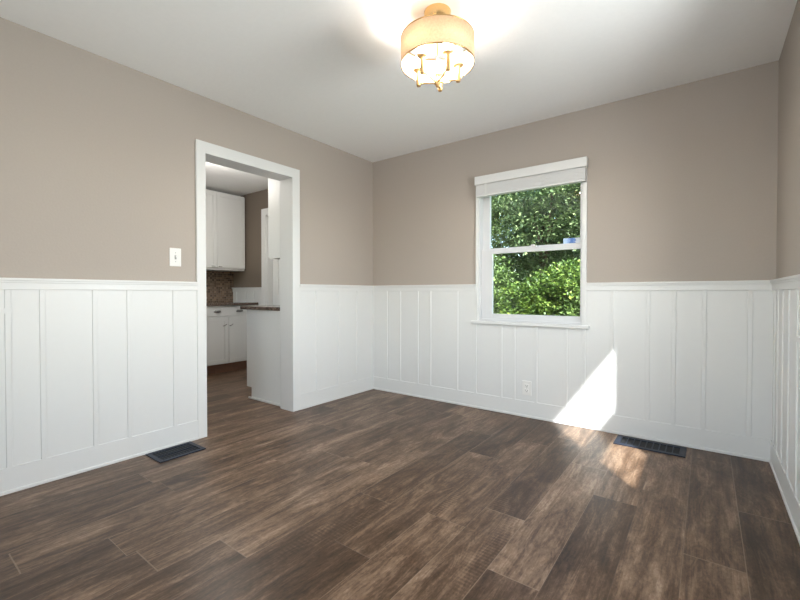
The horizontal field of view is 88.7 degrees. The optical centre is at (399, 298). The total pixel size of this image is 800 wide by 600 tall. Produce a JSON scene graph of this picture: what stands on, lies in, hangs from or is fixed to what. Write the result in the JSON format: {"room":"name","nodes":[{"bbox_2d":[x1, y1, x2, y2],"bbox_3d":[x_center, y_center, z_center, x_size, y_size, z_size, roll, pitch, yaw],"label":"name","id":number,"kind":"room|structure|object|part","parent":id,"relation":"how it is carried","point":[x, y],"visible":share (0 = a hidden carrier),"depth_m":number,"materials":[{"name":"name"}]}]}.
{"room":"dining room","nodes":[
{"label":"dining room","id":0,"kind":"room"},
{"bbox_2d":[0,17,372,285],"bbox_3d":[-1.650,-0.222,2.726,0.140,2.440,4.350,1,1,37],"label":"wall","id":1,"kind":"structure","parent":0,"point":[97,153],"depth_m":2.52,"materials":[{"name":"beige paint"}]},
{"bbox_2d":[0,278,197,468],"bbox_3d":[-2.157,0.453,1.917,0.033,1.112,2.433,1,1,37],"label":"panelling","id":2,"kind":"object","parent":1,"relation":"attached to","point":[84,363],"visible":1,"depth_m":2.39,"materials":[{"name":"white wood"}]},
{"bbox_3d":[-2.157,-0.073,1.909,0.033,0.060,2.433,1,1,37],"label":"chair rail","id":3,"kind":"part","parent":2,"relation":"part of","materials":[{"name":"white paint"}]},
{"bbox_2d":[0,420,198,495],"bbox_3d":[-2.160,0.942,1.925,0.025,0.135,2.433,1,1,37],"label":"baseboard","id":4,"kind":"structure","parent":1,"relation":"attached to","point":[23,476],"depth_m":2.39,"materials":[{"name":"white wood"}]},
{"bbox_2d":[169,248,180,266],"bbox_3d":[-1.517,-0.279,2.771,0.018,0.123,0.075,1,1,37],"label":"light switch","id":5,"kind":"object","parent":1,"relation":"attached to","point":[174,253],"visible":1,"depth_m":2.77,"materials":[{"name":"white plastic"}]},
{"bbox_2d":[195,139,299,438],"bbox_3d":[-1.223,-0.066,3.297,0.182,2.114,0.911,1,1,37],"label":"door frame","id":6,"kind":"structure","parent":1,"relation":"in","point":[289,178],"depth_m":3.54,"materials":[{"name":"white wood"}]},
{"bbox_3d":[-1.288,-0.067,3.346,0.019,2.114,0.911,1,1,37],"label":"casing","id":7,"kind":"part","parent":6,"relation":"part of","materials":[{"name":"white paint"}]},
{"bbox_2d":[268,178,279,258],"bbox_3d":[-0.875,-0.897,4.079,0.255,1.045,0.841,1,1,37],"label":"upper cabinet","id":8,"kind":"object","parent":1,"relation":"attached to","point":[273,185],"visible":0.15,"depth_m":3.77,"materials":[{"name":"white paint"}]},
{"bbox_3d":[-1.098,-0.897,3.979,0.019,1.033,0.409,1,1,37],"label":"door","id":9,"kind":"part","parent":8,"relation":"part of","materials":[{"name":"white paint"}]},
{"bbox_2d":[300,284,372,393],"bbox_3d":[-0.580,0.425,4.016,0.033,1.112,1.015,1,1,37],"label":"panelling","id":10,"kind":"object","parent":1,"relation":"attached to","point":[336,321],"visible":0.98,"depth_m":3.96,"materials":[{"name":"white wood"}]},
{"bbox_3d":[-0.580,-0.101,4.009,0.033,0.060,1.015,1,1,37],"label":"chair rail","id":11,"kind":"part","parent":10,"relation":"part of","materials":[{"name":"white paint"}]},
{"bbox_2d":[300,376,372,409],"bbox_3d":[-0.583,0.914,4.025,0.025,0.135,1.015,1,1,37],"label":"baseboard","id":12,"kind":"structure","parent":1,"relation":"attached to","point":[313,398],"depth_m":3.95,"materials":[{"name":"white wood"}]},
{"bbox_2d":[0,0,796,195],"bbox_3d":[-1.393,-1.499,2.515,6.245,0.120,4.650,1,1,37],"label":"ceiling","id":13,"kind":"structure","parent":0,"point":[329,72],"depth_m":2.37,"materials":[{"name":"paint"}]},
{"bbox_2d":[401,3,474,91],"bbox_3d":[0.189,-1.246,2.049,0.368,0.374,0.368,1,1,37],"label":"ceiling lamp","id":14,"kind":"object","parent":13,"relation":"attached to","point":[438,32],"visible":1,"depth_m":1.98,"materials":[{"name":"beige fabric"}]},
{"bbox_3d":[0.099,-1.215,2.104,0.046,0.071,0.046,1,1,37],"label":"bulb","id":15,"kind":"part","parent":14,"relation":"part of","materials":[{"name":"white glass"}]},
{"bbox_3d":[0.109,-1.213,1.980,0.046,0.071,0.046,1,1,37],"label":"bulb","id":16,"kind":"part","parent":14,"relation":"part of","materials":[{"name":"white glass"}]},
{"bbox_3d":[0.177,-1.236,2.015,0.311,0.272,0.289,1,1,37],"label":"stem","id":17,"kind":"part","parent":14,"relation":"part of","materials":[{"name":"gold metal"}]},
{"bbox_2d":[416,43,458,55],"bbox_3d":[0.189,-1.288,2.049,0.244,0.002,0.244,1,1,37],"label":"diffuser","id":18,"kind":"object","parent":14,"relation":"attached to","point":[431,48],"depth_m":2.11,"materials":[{"name":"white glass"}]},
{"bbox_3d":[0.213,-1.215,2.153,0.046,0.071,0.046,1,1,37],"label":"bulb","id":19,"kind":"part","parent":14,"relation":"part of","materials":[{"name":"white glass"}]},
{"bbox_3d":[0.231,-1.213,1.952,0.046,0.071,0.046,1,1,37],"label":"bulb","id":20,"kind":"part","parent":14,"relation":"part of","materials":[{"name":"white glass"}]},
{"bbox_3d":[0.295,-1.214,2.059,0.046,0.071,0.046,1,1,37],"label":"bulb","id":21,"kind":"part","parent":14,"relation":"part of","materials":[{"name":"white glass"}]},
{"bbox_2d":[0,368,799,599],"bbox_3d":[-1.393,1.061,2.549,6.245,0.120,4.650,1,1,37],"label":"floor","id":22,"kind":"structure","parent":0,"point":[373,494],"depth_m":1.88,"materials":[{"name":"brown wood"}]},
{"bbox_2d":[145,441,205,462],"bbox_3d":[-1.452,0.996,2.659,0.210,0.007,0.285,1,1,37],"label":"floor vent","id":23,"kind":"object","parent":22,"relation":"in","point":[180,450],"visible":1,"depth_m":2.65,"materials":[{"name":"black metal"}]},
{"bbox_2d":[206,305,255,374],"bbox_3d":[-2.465,0.525,5.505,0.670,0.872,0.830,1,1,37],"label":"base cabinet","id":24,"kind":"object","parent":22,"relation":"on","point":[226,325],"visible":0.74,"depth_m":5.31,"materials":[{"name":"white paint"}]},
{"bbox_3d":[-2.353,0.541,5.164,0.020,0.594,0.406,1,1,37],"label":"door","id":25,"kind":"part","parent":24,"relation":"part of","materials":[{"name":"white paint"}]},
{"bbox_3d":[-2.230,0.162,5.324,0.018,0.124,0.818,1,1,37],"label":"drawer","id":26,"kind":"part","parent":24,"relation":"part of","materials":[{"name":"white paint"}]},
{"bbox_2d":[206,302,257,305],"bbox_3d":[-2.715,0.078,5.171,0.664,0.032,1.675,1,1,37],"label":"countertop","id":27,"kind":"structure","parent":24,"relation":"on","point":[207,303],"depth_m":5.41,"materials":[{"name":"brown stone"}]},
{"bbox_3d":[-2.106,0.536,5.493,0.020,0.594,0.406,1,1,37],"label":"door","id":28,"kind":"part","parent":24,"relation":"part of","materials":[{"name":"white paint"}]},
{"bbox_2d":[247,310,279,405],"bbox_3d":[-1.030,0.543,4.207,0.633,0.872,0.853,1,1,37],"label":"base cabinet","id":29,"kind":"object","parent":22,"relation":"on","point":[263,326],"visible":0.38,"depth_m":3.88,"materials":[{"name":"white paint"}]},
{"bbox_2d":[240,305,279,310],"bbox_3d":[-1.053,0.090,4.218,0.691,0.032,0.873,1,1,37],"label":"countertop","id":30,"kind":"structure","parent":29,"relation":"on","point":[261,307],"depth_m":3.95,"materials":[{"name":"brown stone"}]},
{"bbox_3d":[-1.266,0.974,3.864,0.550,0.018,0.012,1,1,37],"label":"shoe moulding","id":31,"kind":"part","parent":29,"relation":"part of","materials":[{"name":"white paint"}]},
{"bbox_2d":[613,435,686,457],"bbox_3d":[1.689,0.995,2.765,0.408,0.007,0.202,1,1,37],"label":"floor vent","id":32,"kind":"object","parent":22,"relation":"in","point":[648,445],"visible":1,"depth_m":2.76,"materials":[{"name":"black metal"}]},
{"bbox_2d":[233,60,778,324],"bbox_3d":[-0.041,-0.243,4.331,6.245,2.440,0.150,1,1,37],"label":"wall","id":33,"kind":"structure","parent":0,"point":[682,179],"depth_m":2.94,"materials":[{"name":"beige paint"}]},
{"bbox_2d":[232,287,261,305],"bbox_3d":[-2.176,0.401,5.829,0.718,1.112,0.033,1,1,37],"label":"panelling","id":34,"kind":"object","parent":33,"relation":"attached to","point":[245,294],"visible":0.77,"depth_m":5.80,"materials":[{"name":"white wood"}]},
{"bbox_3d":[-2.176,-0.125,5.822,0.718,0.060,0.033,1,1,37],"label":"chair rail","id":35,"kind":"part","parent":34,"relation":"part of","materials":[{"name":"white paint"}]},
{"bbox_2d":[261,208,279,304],"bbox_3d":[-1.417,-0.126,5.353,1.064,2.178,0.170,1,1,37],"label":"door","id":36,"kind":"structure","parent":33,"relation":"in","point":[270,268],"depth_m":5.57,"materials":[{"name":"white wood"}]},
{"bbox_3d":[-1.462,-0.125,5.293,1.064,2.178,0.020,1,1,37],"label":"casing","id":37,"kind":"part","parent":36,"relation":"part of","materials":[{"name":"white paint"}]},
{"bbox_2d":[471,174,589,328],"bbox_3d":[1.092,-0.402,3.453,0.984,1.259,0.190,1,1,37],"label":"window","id":38,"kind":"structure","parent":33,"relation":"in","point":[484,253],"depth_m":3.53,"materials":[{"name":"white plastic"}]},
{"bbox_2d":[475,156,587,197],"bbox_3d":[1.045,-0.976,3.353,0.920,0.179,0.056,1,1,37],"label":"window blind","id":39,"kind":"object","parent":38,"relation":"attached to","point":[571,171],"visible":1,"depth_m":3.30,"materials":[{"name":"white paint"}]},
{"bbox_3d":[1.036,-1.020,3.369,0.872,0.050,0.038,1,1,37],"label":"head rail","id":40,"kind":"part","parent":39,"relation":"part of","materials":[{"name":"white plastic"}]},
{"bbox_3d":[1.045,-0.897,3.355,0.900,0.018,0.048,1,1,37],"label":"rail","id":41,"kind":"part","parent":39,"relation":"part of","materials":[{"name":"white plastic"}]},
{"bbox_3d":[1.087,-0.123,3.449,0.844,0.613,0.032,1,1,37],"label":"sash","id":42,"kind":"part","parent":38,"relation":"part of","materials":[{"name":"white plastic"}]},
{"bbox_3d":[1.108,-0.691,3.470,0.844,0.571,0.032,1,1,37],"label":"sash","id":43,"kind":"part","parent":38,"relation":"part of","materials":[{"name":"white plastic"}]},
{"bbox_2d":[563,237,579,243],"bbox_3d":[1.375,-0.459,3.269,0.126,0.048,0.002,1,1,37],"label":"window sticker","id":44,"kind":"object","parent":38,"relation":"attached to","point":[566,240],"visible":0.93,"depth_m":3.27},
{"bbox_2d":[373,376,770,461],"bbox_3d":[0.994,0.921,3.460,3.225,0.135,0.025,1,1,37],"label":"baseboard","id":45,"kind":"structure","parent":33,"relation":"attached to","point":[754,448],"depth_m":3.08,"materials":[{"name":"white wood"}]},
{"bbox_2d":[373,280,773,439],"bbox_3d":[0.991,0.433,3.450,3.225,1.112,0.033,1,1,37],"label":"panelling","id":46,"kind":"object","parent":33,"relation":"attached to","point":[694,354],"visible":0.91,"depth_m":3.00,"materials":[{"name":"white wood"}]},
{"bbox_3d":[0.193,-0.101,4.043,1.227,0.060,0.033,1,1,37],"label":"chair rail","id":47,"kind":"part","parent":46,"relation":"part of","materials":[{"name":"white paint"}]},
{"bbox_2d":[522,380,530,395],"bbox_3d":[1.059,0.747,3.404,0.076,0.120,0.009,1,1,37],"label":"power outlet","id":48,"kind":"object","parent":46,"relation":"attached to","point":[526,385],"visible":1,"depth_m":3.40,"materials":[{"name":"white plastic"}]},
{"bbox_3d":[1.852,-0.085,2.797,1.073,0.060,0.033,1,1,37],"label":"chair rail","id":49,"kind":"part","parent":46,"relation":"part of","materials":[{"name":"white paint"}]},
{"bbox_2d":[776,0,799,278],"bbox_3d":[1.044,-0.194,0.702,0.150,2.440,4.350,1,1,37],"label":"wall","id":50,"kind":"structure","parent":0,"point":[788,173],"depth_m":2.12,"materials":[{"name":"beige paint"}]},
{"bbox_2d":[769,440,799,544],"bbox_3d":[0.974,0.957,0.770,0.025,0.135,4.350,1,1,37],"label":"baseboard","id":51,"kind":"structure","parent":50,"relation":"attached to","point":[792,505],"depth_m":1.99,"materials":[{"name":"white wood"}]},
{"bbox_2d":[770,274,799,502],"bbox_3d":[0.971,0.469,0.766,0.033,1.112,4.350,1,1,37],"label":"panelling","id":52,"kind":"object","parent":50,"relation":"attached to","point":[786,302],"visible":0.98,"depth_m":2.01,"materials":[{"name":"white wood"}]},
{"bbox_3d":[1.955,-0.075,2.069,0.033,0.060,1.073,1,1,37],"label":"chair rail","id":53,"kind":"part","parent":52,"relation":"part of","materials":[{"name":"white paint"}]},
{"bbox_3d":[-3.409,-0.251,4.922,0.150,2.440,2.950,1,1,37],"label":"wall","id":54,"kind":"structure","parent":0,"visible":0},
{"bbox_2d":[206,271,233,301],"bbox_3d":[-2.970,-0.162,5.374,0.010,0.441,1.698,1,1,37],"label":"backsplash","id":55,"kind":"structure","parent":54,"relation":"attached to","point":[219,284],"depth_m":5.88,"materials":[{"name":"brown tile"}]},
{"bbox_2d":[206,189,244,271],"bbox_3d":[-2.582,-0.913,5.585,0.364,1.053,0.838,1,1,37],"label":"upper cabinet","id":56,"kind":"object","parent":54,"relation":"attached to","point":[225,213],"visible":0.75,"depth_m":5.59,"materials":[{"name":"white paint"}]},
{"bbox_3d":[-2.583,-0.916,5.325,0.020,1.010,0.413,1,1,37],"label":"door","id":57,"kind":"part","parent":56,"relation":"part of","materials":[{"name":"white paint"}]},
{"bbox_3d":[-2.332,-0.921,5.658,0.020,1.010,0.413,1,1,37],"label":"door","id":58,"kind":"part","parent":56,"relation":"part of","materials":[{"name":"white paint"}]},
{"label":"outside","id":59,"kind":"structure","parent":0,"visible":0},
{"bbox_3d":[5.364,1.497,10.307,30.000,0.100,15.840,1,1,37],"label":"lawn","id":60,"kind":"structure","parent":59,"visible":0},
{"bbox_2d":[491,192,524,302],"bbox_3d":[1.179,-0.903,9.731,3.542,4.721,3.396,1,1,40],"label":"leafy tree","id":61,"kind":"object","parent":60,"relation":"on","point":[495,200],"visible":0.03,"depth_m":9.14,"materials":[{"name":"green plant"}]},
{"bbox_2d":[493,254,525,313],"bbox_3d":[1.250,0.327,6.808,1.913,2.427,2.168,1,1,37],"label":"leafy shrub","id":62,"kind":"object","parent":60,"relation":"on","point":[498,282],"visible":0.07,"depth_m":6.75,"materials":[{"name":"green plant"}]},
{"bbox_2d":[491,191,579,311],"bbox_3d":[3.417,-1.396,12.022,7.000,7.322,6.557,0,1,-30],"label":"leafy tree","id":63,"kind":"object","parent":60,"relation":"on","point":[519,264],"visible":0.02,"depth_m":10.37,"materials":[{"name":"green plant"}]},
{"bbox_2d":[491,183,580,296],"bbox_3d":[3.022,-0.963,8.373,3.052,4.876,3.227,1,1,37],"label":"leafy tree","id":64,"kind":"object","parent":60,"relation":"on","point":[529,208],"visible":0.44,"depth_m":7.92,"materials":[{"name":"green plant"}]},
{"bbox_2d":[493,258,579,315],"bbox_3d":[2.191,0.449,6.230,1.855,2.111,1.548,1,1,37],"label":"leafy shrub","id":65,"kind":"object","parent":60,"relation":"on","point":[532,303],"visible":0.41,"depth_m":5.89,"materials":[{"name":"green plant"}]},
{"bbox_2d":[541,276,579,315],"bbox_3d":[2.885,0.556,5.556,1.559,1.914,2.085,0,1,-20],"label":"leafy shrub","id":66,"kind":"object","parent":60,"relation":"on","point":[577,302],"visible":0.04,"depth_m":5.66,"materials":[{"name":"green plant"}]},
{"bbox_2d":[571,183,580,198],"bbox_3d":[5.046,-1.028,7.030,3.989,5.042,3.124,-1,1,-36],"label":"leafy tree","id":67,"kind":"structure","parent":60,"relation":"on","point":[578,196],"depth_m":7.19,"materials":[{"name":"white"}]}
]}

